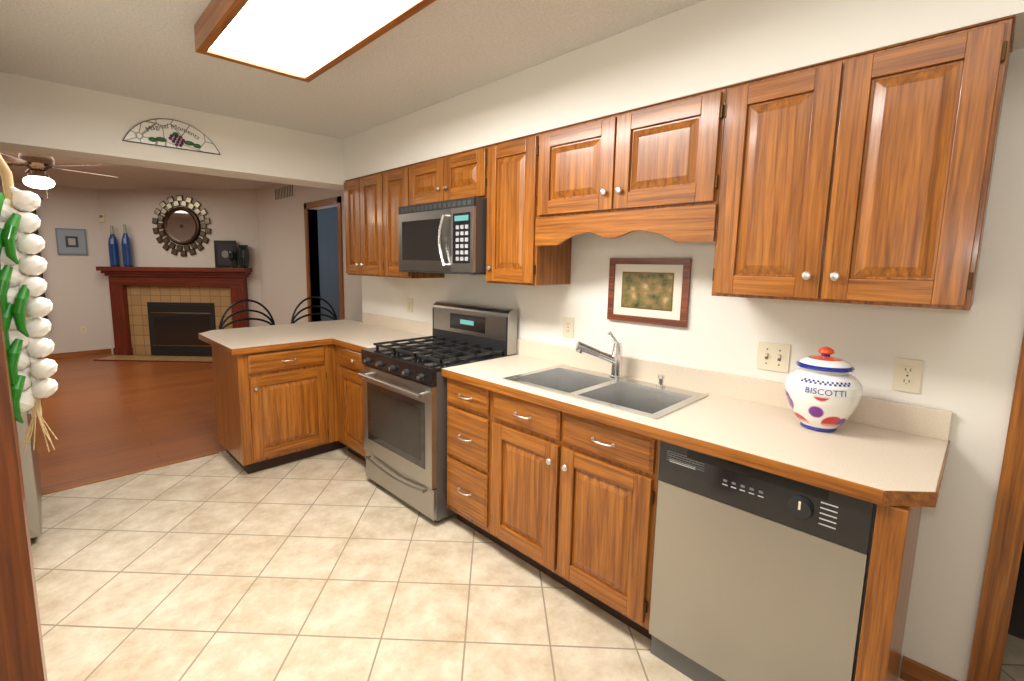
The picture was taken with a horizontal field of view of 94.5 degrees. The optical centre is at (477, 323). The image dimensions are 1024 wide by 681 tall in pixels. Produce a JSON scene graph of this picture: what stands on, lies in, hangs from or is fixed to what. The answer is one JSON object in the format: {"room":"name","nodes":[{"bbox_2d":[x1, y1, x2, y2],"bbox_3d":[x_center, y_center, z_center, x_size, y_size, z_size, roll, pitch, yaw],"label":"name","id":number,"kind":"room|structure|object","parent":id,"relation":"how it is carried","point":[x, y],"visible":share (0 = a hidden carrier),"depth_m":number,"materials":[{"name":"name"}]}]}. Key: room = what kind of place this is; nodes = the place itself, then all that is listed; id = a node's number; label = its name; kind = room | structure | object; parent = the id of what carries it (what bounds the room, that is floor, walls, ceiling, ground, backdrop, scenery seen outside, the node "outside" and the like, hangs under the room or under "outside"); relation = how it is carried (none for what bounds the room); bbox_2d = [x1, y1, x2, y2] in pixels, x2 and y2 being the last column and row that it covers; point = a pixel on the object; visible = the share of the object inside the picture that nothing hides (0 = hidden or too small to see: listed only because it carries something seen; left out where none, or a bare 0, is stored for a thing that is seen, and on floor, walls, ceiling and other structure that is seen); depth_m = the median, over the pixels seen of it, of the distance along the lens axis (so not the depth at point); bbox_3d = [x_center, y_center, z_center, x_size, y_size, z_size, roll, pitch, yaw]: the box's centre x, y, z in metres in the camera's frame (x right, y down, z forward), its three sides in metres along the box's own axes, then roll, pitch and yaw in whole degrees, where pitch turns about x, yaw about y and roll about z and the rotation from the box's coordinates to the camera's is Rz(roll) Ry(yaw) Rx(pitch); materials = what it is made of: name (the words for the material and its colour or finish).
{"room":"kitchen","nodes":[
{"label":"kitchen","id":0,"kind":"room"},
{"bbox_2d":[0,300,46,680],"bbox_3d":[-0.866,0.364,0.707,0.280,2.060,0.080,-6,10,-42],"label":"door frame","id":1,"kind":"structure","parent":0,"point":[22,656],"depth_m":0.77,"materials":[{"name":"brown wood"}]},
{"bbox_2d":[0,181,110,353],"bbox_3d":[-6.750,-0.658,6.320,7.300,2.500,0.120,-6,10,-42],"label":"wall","id":2,"kind":"structure","parent":0,"point":[75,292],"depth_m":6.97,"materials":[{"name":"beige paint"}]},
{"bbox_2d":[18,198,47,318],"bbox_3d":[-6.440,-0.796,6.425,0.920,1.872,0.050,-6,10,-42],"label":"panel","id":3,"kind":"object","parent":2,"relation":"hanging from","point":[39,255],"visible":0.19,"depth_m":6.65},
{"bbox_2d":[55,228,87,254],"bbox_3d":[-5.931,-1.197,6.905,0.340,0.378,0.026,-6,10,-42],"label":"framed picture","id":4,"kind":"object","parent":2,"relation":"attached to","point":[71,241],"visible":1,"depth_m":6.89,"materials":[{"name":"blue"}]},
{"bbox_2d":[37,348,111,359],"bbox_3d":[-7.551,0.635,5.664,5.030,0.090,0.014,-6,10,-42],"label":"baseboard","id":5,"kind":"structure","parent":2,"relation":"attached to","point":[77,354],"depth_m":7.09,"materials":[{"name":"brown wood"}]},
{"bbox_2d":[80,326,86,333],"bbox_3d":[-5.926,0.094,7.106,0.072,0.115,0.008,-6,10,-42],"label":"outlet","id":6,"kind":"object","parent":2,"relation":"attached to","point":[83,329],"visible":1,"depth_m":7.10,"materials":[{"name":"beige plastic"}]},
{"bbox_2d":[35,354,225,491],"bbox_3d":[-5.010,0.872,4.605,7.300,0.050,5.450,-6,10,-42],"label":"floor","id":7,"kind":"structure","parent":0,"point":[102,419],"depth_m":4.43,"materials":[{"name":"laminate"}]},
{"bbox_2d":[41,451,218,495],"bbox_3d":[-2.790,1.082,2.959,2.110,0.008,0.040,-6,10,-42],"label":"trim","id":8,"kind":"structure","parent":7,"relation":"on","point":[121,474],"depth_m":3.27,"materials":[{"name":"brown wood"}]},
{"bbox_2d":[93,266,251,362],"bbox_3d":[-4.524,-0.149,6.995,2.250,1.360,0.477,1,8,2],"label":"fireplace","id":9,"kind":"object","parent":7,"relation":"on","point":[167,314],"visible":0.85,"depth_m":7.17,"materials":[{"name":"brown wood"}]},
{"bbox_2d":[108,226,119,266],"bbox_3d":[-5.427,-1.154,7.043,0.122,0.600,0.122,6,9,35],"label":"bottle","id":10,"kind":"object","parent":9,"relation":"on","point":[113,248],"depth_m":7.01,"materials":[{"name":"blue glass"}]},
{"bbox_2d":[121,224,132,266],"bbox_3d":[-5.228,-1.161,7.034,0.114,0.620,0.114,6,9,35],"label":"bottle","id":11,"kind":"object","parent":9,"relation":"on","point":[126,244],"depth_m":7.00,"materials":[{"name":"blue glass"}]},
{"bbox_2d":[214,240,237,267],"bbox_3d":[-3.744,-1.033,7.024,0.330,0.400,0.025,1,8,2],"label":"decor","id":12,"kind":"object","parent":9,"relation":"on","point":[221,250],"visible":0.75,"depth_m":7.01,"materials":[{"name":"black"}]},
{"bbox_2d":[228,251,234,267],"bbox_3d":[-3.613,-0.940,6.947,0.090,0.240,0.088,1,8,2],"label":"goblet","id":13,"kind":"object","parent":9,"relation":"on","point":[231,254],"depth_m":6.92,"materials":[{"name":"black glass"}]},
{"bbox_2d":[237,245,249,267],"bbox_3d":[-3.451,-0.991,6.975,0.157,0.335,0.157,6,9,35],"label":"vase","id":14,"kind":"object","parent":9,"relation":"on","point":[243,254],"depth_m":6.92,"materials":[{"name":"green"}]},
{"bbox_2d":[219,299,274,328],"bbox_3d":[-2.022,0.350,4.328,0.510,1.122,0.486,-6,10,-42],"label":"bar stool","id":15,"kind":"object","parent":7,"relation":"on","point":[222,322],"visible":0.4,"depth_m":4.40,"materials":[{"name":"black metal"}]},
{"bbox_2d":[291,296,337,323],"bbox_3d":[-1.545,0.297,4.765,0.510,1.122,0.486,-6,10,-42],"label":"bar stool","id":16,"kind":"object","parent":7,"relation":"on","point":[306,315],"visible":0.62,"depth_m":4.84,"materials":[{"name":"black metal"}]},
{"bbox_2d":[96,189,262,353],"bbox_3d":[-4.472,-0.773,7.369,2.489,2.500,0.424,1,8,2],"label":"wall","id":17,"kind":"structure","parent":0,"point":[232,215],"depth_m":7.07,"materials":[{"name":"beige paint"}]},
{"bbox_2d":[98,214,104,221],"bbox_3d":[-5.630,-1.584,7.079,0.080,0.120,0.028,1,8,2],"label":"thermostat","id":18,"kind":"object","parent":17,"relation":"attached to","point":[101,217],"visible":1,"depth_m":7.07,"materials":[{"name":"beige plastic"}]},
{"bbox_2d":[152,195,210,255],"bbox_3d":[-4.412,-1.455,7.041,0.896,0.895,0.036,1,8,2],"label":"sunburst mirror","id":19,"kind":"object","parent":17,"relation":"attached to","point":[181,225],"visible":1,"depth_m":7.04,"materials":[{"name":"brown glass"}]},
{"bbox_2d":[256,183,362,325],"bbox_3d":[-2.099,-0.560,5.942,0.130,2.500,3.920,-6,10,-42],"label":"wall","id":20,"kind":"structure","parent":0,"point":[281,227],"depth_m":6.24,"materials":[{"name":"beige paint"}]},
{"bbox_2d":[273,184,294,201],"bbox_3d":[-2.546,-1.718,6.200,0.009,0.180,0.700,-6,10,-42],"label":"air vent","id":21,"kind":"object","parent":20,"relation":"in","point":[284,192],"visible":0.98,"depth_m":6.18,"materials":[{"name":"beige metal"}]},
{"bbox_2d":[304,196,344,321],"bbox_3d":[-2.087,-0.382,5.855,0.018,2.170,3.500,-6,10,-42],"label":"door frame","id":22,"kind":"structure","parent":20,"relation":"attached to","point":[335,200],"depth_m":5.76,"materials":[{"name":"brown wood"}]},
{"bbox_2d":[317,207,339,320],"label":"door","id":23,"kind":"structure","parent":0,"point":[328,253],"depth_m":6.88,"materials":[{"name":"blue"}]},
{"bbox_2d":[0,0,704,189],"bbox_3d":[-2.993,-1.335,2.140,7.300,0.090,11.320,-6,10,-42],"label":"ceiling","id":24,"kind":"structure","parent":0,"point":[436,51],"depth_m":2.32,"materials":[{"name":"white paint"}]},
{"bbox_2d":[0,153,118,198],"bbox_3d":[-4.157,-1.414,4.460,1.279,0.463,1.231,-6,10,-42],"label":"ceiling fan light","id":25,"kind":"object","parent":24,"relation":"hanging from","point":[38,167],"visible":0.85,"depth_m":4.36,"materials":[{"name":"white glass"}]},
{"bbox_2d":[194,0,435,81],"bbox_3d":[-0.558,-1.148,1.667,0.490,0.104,1.330,-6,10,-42],"label":"ceiling light fixture","id":26,"kind":"object","parent":24,"relation":"attached to","point":[306,40],"visible":1,"depth_m":1.82,"materials":[{"name":"white plastic"}]},
{"bbox_2d":[30,447,1023,680],"bbox_3d":[-0.105,1.336,1.464,4.000,0.050,5.870,-6,10,-42],"label":"floor","id":27,"kind":"structure","parent":0,"point":[337,565],"depth_m":2.13,"materials":[{"name":"tile"}]},
{"bbox_2d":[1,221,41,538],"bbox_3d":[-2.791,0.270,2.452,0.756,1.750,0.870,-6,10,-42],"label":"fridge","id":28,"kind":"object","parent":27,"relation":"on","point":[31,471],"visible":0.12,"depth_m":2.42,"materials":[{"name":"grey"}]},
{"bbox_2d":[211,344,334,473],"bbox_3d":[-1.558,0.577,3.592,0.634,0.870,0.651,-6,10,-42],"label":"base cabinet","id":29,"kind":"object","parent":27,"relation":"on","point":[276,408],"depth_m":3.35,"materials":[{"name":"brown wood"}]},
{"bbox_2d":[331,344,346,449],"bbox_3d":[-1.124,0.529,3.991,0.754,0.870,0.651,-6,10,-42],"label":"base cabinet","id":30,"kind":"object","parent":27,"relation":"on","point":[338,445],"depth_m":3.61,"materials":[{"name":"brown wood"}]},
{"bbox_2d":[336,345,365,461],"bbox_3d":[-0.671,0.584,3.608,0.615,0.870,0.565,-6,10,-42],"label":"base cabinet","id":31,"kind":"object","parent":27,"relation":"on","point":[348,361],"depth_m":3.43,"materials":[{"name":"brown wood"}]},
{"bbox_2d":[198,312,952,506],"bbox_3d":[-0.338,0.199,2.671,1.325,0.142,4.233,-6,10,-42],"label":"countertop","id":32,"kind":"structure","parent":31,"relation":"on","point":[881,452],"depth_m":1.74,"materials":[{"name":"laminate"}]},
{"bbox_2d":[502,365,708,419],"bbox_3d":[0.572,0.379,2.221,0.480,0.176,0.800,-6,10,-42],"label":"double-bowl sink","id":33,"kind":"object","parent":32,"relation":"in","point":[645,399],"visible":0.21,"depth_m":2.24,"materials":[{"name":"silver metal"}]},
{"bbox_2d":[575,331,664,387],"bbox_3d":[0.684,0.164,2.282,0.193,0.237,0.408,-6,10,-42],"label":"faucet","id":34,"kind":"object","parent":32,"relation":"on","point":[615,358],"visible":1,"depth_m":2.34,"materials":[{"name":"silver metal"}]},
{"bbox_2d":[784,347,862,431],"bbox_3d":[1.221,0.226,1.671,0.230,0.294,0.228,-6,10,-42],"label":"jar","id":35,"kind":"object","parent":32,"relation":"on","point":[824,391],"visible":1,"depth_m":1.61,"materials":[{"name":"white ceramic"}]},
{"bbox_2d":[358,301,517,522],"bbox_3d":[-0.277,0.495,3.048,0.722,1.200,0.756,-6,10,-42],"label":"gas range","id":36,"kind":"object","parent":27,"relation":"on","point":[405,411],"visible":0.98,"depth_m":2.86,"materials":[{"name":"silver metal"}]},
{"bbox_2d":[447,378,487,537],"bbox_3d":[0.162,0.710,2.714,0.615,0.870,0.359,-6,10,-42],"label":"base cabinet","id":37,"kind":"object","parent":27,"relation":"on","point":[467,404],"depth_m":2.49,"materials":[{"name":"brown wood"}]},
{"bbox_2d":[488,390,659,639],"bbox_3d":[0.578,0.773,2.268,0.615,0.870,0.866,-6,10,-42],"label":"base cabinet","id":38,"kind":"object","parent":27,"relation":"on","point":[568,500],"depth_m":1.99,"materials":[{"name":"brown wood"}]},
{"bbox_2d":[649,441,876,680],"bbox_3d":[1.058,0.852,1.716,0.613,0.868,0.595,-6,10,-42],"label":"dishwasher","id":39,"kind":"object","parent":27,"relation":"on","point":[759,575],"visible":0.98,"depth_m":1.49,"materials":[{"name":"grey metal"}]},
{"bbox_2d":[343,0,1023,180],"bbox_3d":[0.723,-1.085,2.121,0.305,0.324,5.000,-6,10,-42],"label":"soffit","id":40,"kind":"structure","parent":0,"point":[704,46],"depth_m":1.88,"materials":[{"name":"white paint"}]},
{"bbox_2d":[362,48,1023,680],"bbox_3d":[0.970,-0.028,2.295,0.120,2.460,5.900,-6,10,-42],"label":"wall","id":41,"kind":"structure","parent":0,"point":[970,358],"depth_m":1.66,"materials":[{"name":"white paint"}]},
{"bbox_2d":[0,72,344,190],"bbox_3d":[-3.350,-1.109,1.963,6.500,0.400,0.300,-6,10,-42],"label":"header","id":42,"kind":"object","parent":41,"relation":"attached to","point":[44,118],"depth_m":2.95,"materials":[{"name":"white paint"}]},
{"bbox_2d":[122,118,220,154],"bbox_3d":[-1.948,-1.218,3.029,0.544,0.178,0.024,-6,10,-42],"label":"plaque","id":43,"kind":"object","parent":42,"relation":"attached to","point":[169,133],"visible":1,"depth_m":3.02,"materials":[{"name":"grey glass"}]},
{"bbox_2d":[344,176,363,275],"bbox_3d":[-0.868,-0.782,3.881,0.316,0.764,0.334,-6,10,-42],"label":"upper cabinet","id":44,"kind":"object","parent":41,"relation":"attached to","point":[353,188],"depth_m":3.77,"materials":[{"name":"brown wood"}]},
{"bbox_2d":[364,170,387,276],"bbox_3d":[-0.689,-0.755,3.689,0.316,0.764,0.482,-6,10,-42],"label":"upper cabinet","id":45,"kind":"object","parent":41,"relation":"attached to","point":[376,184],"depth_m":3.53,"materials":[{"name":"brown wood"}]},
{"bbox_2d":[407,298,412,312],"bbox_3d":[-0.550,-0.149,3.843,0.008,0.115,0.072,-6,10,-42],"label":"electrical outlet","id":46,"kind":"object","parent":41,"relation":"attached to","point":[409,304],"visible":1,"depth_m":3.83,"materials":[{"name":"beige plastic"}]},
{"bbox_2d":[388,165,443,277],"bbox_3d":[-0.491,-0.725,3.477,0.316,0.764,0.406,-6,10,-42],"label":"upper cabinet","id":47,"kind":"object","parent":41,"relation":"attached to","point":[397,177],"depth_m":3.34,"materials":[{"name":"brown wood"}]},
{"bbox_2d":[408,145,487,205],"bbox_3d":[-0.093,-0.903,3.021,0.316,0.284,0.760,-6,10,-42],"label":"upper cabinet","id":48,"kind":"object","parent":41,"relation":"attached to","point":[459,175],"depth_m":2.88,"materials":[{"name":"brown wood"}]},
{"bbox_2d":[398,197,486,274],"bbox_3d":[-0.143,-0.541,3.027,0.434,0.428,0.748,-6,10,-42],"label":"microwave","id":49,"kind":"object","parent":48,"relation":"attached to","point":[447,236],"visible":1,"depth_m":2.81,"materials":[{"name":"grey metal"}]},
{"bbox_2d":[484,134,575,285],"bbox_3d":[0.288,-0.607,2.642,0.316,0.764,0.370,-6,10,-42],"label":"upper cabinet","id":50,"kind":"object","parent":41,"relation":"attached to","point":[521,249],"depth_m":2.52,"materials":[{"name":"brown wood"}]},
{"bbox_2d":[563,317,573,337],"bbox_3d":[0.520,0.021,2.696,0.008,0.115,0.072,-6,10,-42],"label":"outlet","id":51,"kind":"object","parent":41,"relation":"attached to","point":[568,326],"visible":1,"depth_m":2.69,"materials":[{"name":"beige plastic"}]},
{"bbox_2d":[536,86,727,222],"bbox_3d":[0.713,-0.714,2.164,0.316,0.419,0.880,-6,10,-42],"label":"upper cabinet","id":52,"kind":"object","parent":41,"relation":"attached to","point":[661,160],"depth_m":1.99,"materials":[{"name":"brown wood"}]},
{"bbox_2d":[607,258,691,327],"bbox_3d":[0.833,-0.161,2.323,0.018,0.318,0.415,-6,10,-42],"label":"framed picture","id":53,"kind":"object","parent":41,"relation":"attached to","point":[650,290],"visible":1,"depth_m":2.31,"materials":[{"name":"brown wood"}]},
{"bbox_2d":[756,341,790,372],"bbox_3d":[1.217,0.138,1.944,0.016,0.115,0.116,-6,10,-42],"label":"double light switch","id":54,"kind":"object","parent":41,"relation":"attached to","point":[773,356],"visible":1,"depth_m":1.94,"materials":[{"name":"beige plastic"}]},
{"bbox_2d":[708,15,1015,309],"bbox_3d":[1.246,-0.462,1.614,0.316,0.764,0.695,-6,10,-42],"label":"upper cabinet","id":55,"kind":"object","parent":41,"relation":"attached to","point":[865,178],"depth_m":1.44,"materials":[{"name":"brown wood"}]},
{"bbox_2d":[892,358,923,393],"bbox_3d":[1.500,0.181,1.646,0.008,0.115,0.072,-6,10,-42],"label":"electrical outlet","id":56,"kind":"object","parent":41,"relation":"attached to","point":[907,376],"visible":1,"depth_m":1.64,"materials":[{"name":"beige plastic"}]},
{"bbox_2d":[900,332,1023,680],"bbox_3d":[1.922,0.293,1.193,0.018,2.130,1.080,-6,10,-42],"label":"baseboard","id":57,"kind":"structure","parent":41,"relation":"attached to","point":[1006,540],"depth_m":1.51,"materials":[{"name":"brown wood"}]},
{"bbox_2d":[1008,542,1023,639],"bbox_3d":[1.952,1.109,3.350,1.600,0.050,5.870,-6,10,-42],"label":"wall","id":58,"kind":"structure","parent":0,"point":[1016,626],"depth_m":2.08,"materials":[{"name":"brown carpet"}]},
{"bbox_3d":[-0.588,0.215,0.327,0.120,2.460,5.100,-6,10,-42],"label":"wall","id":59,"kind":"structure","parent":0,"visible":0},
{"bbox_2d":[0,155,57,452],"bbox_3d":[-0.773,-0.032,0.805,0.075,0.525,0.058,-6,10,-42],"label":"garlic","id":60,"kind":"object","parent":59,"relation":"hanging from","point":[22,305],"visible":0.94,"depth_m":0.80,"materials":[{"name":"white food"}]}
]}

